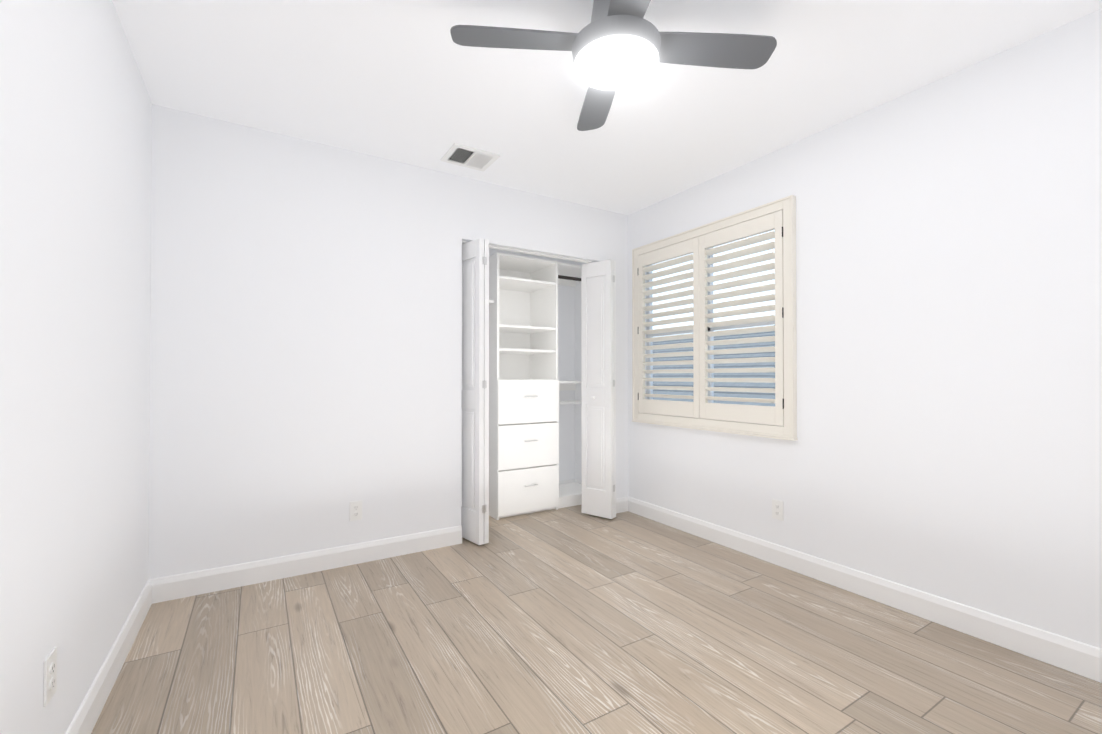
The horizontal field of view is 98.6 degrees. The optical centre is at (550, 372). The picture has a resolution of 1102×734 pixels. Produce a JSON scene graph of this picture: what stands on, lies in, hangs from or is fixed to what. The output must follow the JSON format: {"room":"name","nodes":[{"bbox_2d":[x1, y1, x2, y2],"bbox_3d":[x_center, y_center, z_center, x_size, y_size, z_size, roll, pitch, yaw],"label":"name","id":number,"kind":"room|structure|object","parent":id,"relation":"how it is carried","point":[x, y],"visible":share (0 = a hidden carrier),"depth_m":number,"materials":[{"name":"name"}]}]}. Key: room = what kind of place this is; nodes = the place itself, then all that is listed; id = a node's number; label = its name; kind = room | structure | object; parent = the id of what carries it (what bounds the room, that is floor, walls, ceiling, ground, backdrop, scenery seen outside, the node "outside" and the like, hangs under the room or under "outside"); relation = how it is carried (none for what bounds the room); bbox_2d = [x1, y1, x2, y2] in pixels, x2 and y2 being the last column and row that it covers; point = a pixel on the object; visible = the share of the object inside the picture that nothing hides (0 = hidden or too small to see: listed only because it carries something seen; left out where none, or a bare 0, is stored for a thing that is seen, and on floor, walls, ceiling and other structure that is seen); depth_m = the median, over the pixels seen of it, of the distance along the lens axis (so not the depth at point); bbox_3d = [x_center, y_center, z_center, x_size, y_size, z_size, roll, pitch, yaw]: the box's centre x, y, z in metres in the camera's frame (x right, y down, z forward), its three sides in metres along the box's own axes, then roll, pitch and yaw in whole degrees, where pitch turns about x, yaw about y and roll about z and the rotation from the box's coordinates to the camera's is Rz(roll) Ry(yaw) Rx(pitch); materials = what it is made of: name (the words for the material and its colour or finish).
{"room":"empty bedroom","nodes":[
{"label":"empty bedroom","id":0,"kind":"room"},
{"bbox_2d":[0,0,151,733],"bbox_3d":[-1.314,-0.111,1.150,0.120,2.470,4.540,0,-1,-32],"label":"wall","id":1,"kind":"structure","parent":0,"point":[75,193],"depth_m":1.34,"materials":[{"name":"white paint"}]},
{"bbox_2d":[43,647,56,706],"bbox_3d":[-1.285,0.780,1.218,0.008,0.114,0.070,0,-1,-32],"label":"electrical outlet","id":2,"kind":"object","parent":1,"relation":"attached to","point":[50,675],"visible":0.98,"depth_m":1.21,"materials":[{"name":"white plastic"}]},
{"bbox_2d":[65,578,156,733],"bbox_3d":[-1.050,1.063,0.841,0.015,0.118,3.515,0,-1,-32],"label":"baseboard","id":3,"kind":"structure","parent":1,"relation":"attached to","point":[86,717],"depth_m":1.70,"materials":[{"name":"white paint"}]},
{"bbox_2d":[149,104,627,578],"bbox_3d":[-0.699,-0.092,3.205,3.087,2.470,0.120,0,-1,-32],"label":"wall","id":4,"kind":"structure","parent":0,"point":[306,349],"depth_m":2.71,"materials":[{"name":"white paint"}]},
{"bbox_2d":[157,525,461,602],"bbox_3d":[-1.275,1.080,2.759,1.590,0.118,0.015,0,-1,-32],"label":"baseboard","id":5,"kind":"structure","parent":4,"relation":"attached to","point":[178,586],"depth_m":2.66,"materials":[{"name":"white paint"}]},
{"bbox_2d":[349,500,361,520],"bbox_3d":[-1.166,0.824,2.832,0.070,0.114,0.008,0,-1,-32],"label":"electrical outlet","id":6,"kind":"object","parent":4,"relation":"attached to","point":[355,510],"visible":1,"depth_m":2.83,"materials":[{"name":"white plastic"}]},
{"bbox_2d":[462,241,592,262],"bbox_3d":[-0.120,-0.897,3.570,1.204,0.014,0.030,0,-1,-32],"label":"closet track","id":7,"kind":"object","parent":4,"relation":"attached to","point":[534,253],"visible":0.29,"depth_m":3.57,"materials":[{"name":"white metal"}]},
{"bbox_2d":[461,238,488,544],"bbox_3d":[-0.532,0.121,3.237,0.074,2.019,0.287,0,-1,-42],"label":"closet door","id":8,"kind":"structure","parent":7,"relation":"hanging from","point":[475,413],"depth_m":3.16,"materials":[{"name":"white paint"}]},
{"bbox_2d":[581,259,615,518],"bbox_3d":[0.373,0.126,3.783,0.286,2.019,0.109,0,-1,38],"label":"closet door","id":9,"kind":"structure","parent":7,"relation":"hanging from","point":[598,376],"depth_m":3.75,"materials":[{"name":"white paint"}]},
{"bbox_2d":[559,479,581,483],"bbox_3d":[-0.417,1.089,3.830,1.937,0.118,0.665,0,-1,-32],"label":"baseboard","id":10,"kind":"structure","parent":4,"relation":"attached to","point":[570,481],"depth_m":4.56,"materials":[{"name":"white paint"}]},
{"bbox_2d":[489,248,574,480],"bbox_3d":[-0.674,-0.084,4.143,2.057,2.470,0.120,0,-1,-32],"label":"wall","id":11,"kind":"structure","parent":0,"point":[566,336],"depth_m":4.58,"materials":[{"name":"white paint"}]},
{"bbox_2d":[91,505,1101,733],"bbox_3d":[0.050,1.162,1.982,3.327,0.060,4.540,0,-1,-32],"label":"floor","id":12,"kind":"structure","parent":0,"point":[571,620],"depth_m":1.90,"materials":[{"name":"laminate"}]},
{"bbox_2d":[489,252,558,519],"bbox_3d":[-0.286,0.105,4.016,0.565,2.090,0.498,0,-1,-32],"label":"tower","id":13,"kind":"object","parent":12,"relation":"on","point":[523,404],"visible":0.83,"depth_m":3.89,"materials":[{"name":"white wood"}]},
{"bbox_2d":[558,262,580,286],"bbox_3d":[0.143,-0.881,4.325,0.478,0.113,0.438,0,-1,-32],"label":"closet shelf","id":14,"kind":"object","parent":13,"relation":"attached to","point":[569,274],"visible":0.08,"depth_m":4.30,"materials":[{"name":"white wood"}]},
{"bbox_2d":[559,381,580,403],"bbox_3d":[0.133,0.186,4.333,0.478,0.224,0.398,0,-1,-32],"label":"closet shelf","id":15,"kind":"object","parent":13,"relation":"attached to","point":[567,385],"visible":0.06,"depth_m":4.51,"materials":[{"name":"white wood"}]},
{"bbox_2d":[558,482,581,508],"bbox_3d":[0.145,1.106,4.305,0.478,0.094,0.412,0,-1,-32],"label":"closet shelf","id":16,"kind":"object","parent":12,"relation":"on","point":[570,494],"visible":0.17,"depth_m":4.13,"materials":[{"name":"white wood"}]},
{"bbox_2d":[112,0,1101,214],"bbox_3d":[0.050,-1.378,2.004,3.327,0.080,4.540,0,-1,-32],"label":"ceiling","id":17,"kind":"structure","parent":0,"point":[411,82],"depth_m":2.15,"materials":[{"name":"white paint"}]},
{"bbox_2d":[441,143,499,171],"bbox_3d":[-0.499,-1.323,2.922,0.290,0.012,0.250,0,-1,-32],"label":"ceiling vent","id":18,"kind":"object","parent":17,"relation":"in","point":[468,157],"visible":1,"depth_m":2.91,"materials":[{"name":"white plastic"}]},
{"bbox_2d":[450,0,776,130],"bbox_3d":[0.232,-1.212,1.692,0.878,0.258,0.878,0,-1,40],"label":"ceiling fan","id":19,"kind":"object","parent":17,"relation":"hanging from","point":[613,46],"visible":1,"depth_m":1.67,"materials":[{"name":"grey metal"}]},
{"bbox_2d":[575,8,1101,648],"bbox_3d":[1.414,-0.096,2.836,0.120,2.470,4.540,0,-1,-32],"label":"wall","id":20,"kind":"structure","parent":0,"point":[947,444],"depth_m":2.14,"materials":[{"name":"white paint"}]},
{"bbox_2d":[646,243,774,402],"bbox_3d":[1.120,-0.316,3.347,0.035,1.270,1.241,0,-1,-32],"label":"window","id":21,"kind":"structure","parent":20,"relation":"in","point":[710,384],"depth_m":3.34,"materials":[{"name":"white glass"}]},
{"bbox_2d":[632,195,797,440],"bbox_3d":[1.036,-0.310,3.295,0.042,1.406,1.373,0,-1,-32],"label":"frame","id":22,"kind":"object","parent":20,"relation":"in","point":[788,429],"depth_m":2.88,"materials":[{"name":"white wood"}]},
{"bbox_2d":[638,237,699,417],"bbox_3d":[0.879,-0.314,3.564,0.059,1.264,0.620,0,-1,-32],"label":"window shutter","id":23,"kind":"object","parent":22,"relation":"attached to","point":[669,407],"visible":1,"depth_m":3.53,"materials":[{"name":"white wood"}]},
{"bbox_2d":[699,210,783,425],"bbox_3d":[1.207,-0.319,3.034,0.059,1.264,0.620,0,-1,-32],"label":"window shutter","id":24,"kind":"object","parent":22,"relation":"attached to","point":[766,415],"visible":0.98,"depth_m":3.00,"materials":[{"name":"white wood"}]},
{"bbox_2d":[772,499,783,520],"bbox_3d":[1.346,0.814,2.815,0.008,0.114,0.070,0,-1,-32],"label":"electrical outlet","id":25,"kind":"object","parent":20,"relation":"attached to","point":[777,510],"visible":1,"depth_m":2.81,"materials":[{"name":"white plastic"}]},
{"bbox_2d":[625,496,1101,682],"bbox_3d":[1.563,1.077,2.456,0.015,0.118,3.515,0,-1,-32],"label":"baseboard","id":26,"kind":"structure","parent":20,"relation":"attached to","point":[1074,656],"depth_m":2.24,"materials":[{"name":"white paint"}]},
{"label":"outside","id":27,"kind":"structure","parent":0,"visible":0},
{"bbox_2d":[653,325,774,405],"bbox_3d":[7.352,0.286,6.797,8.591,3.778,28.000,0,-1,-32],"label":"roof","id":28,"kind":"structure","parent":27,"point":[734,375],"depth_m":12.16,"materials":[{"name":"tile"}]}
]}

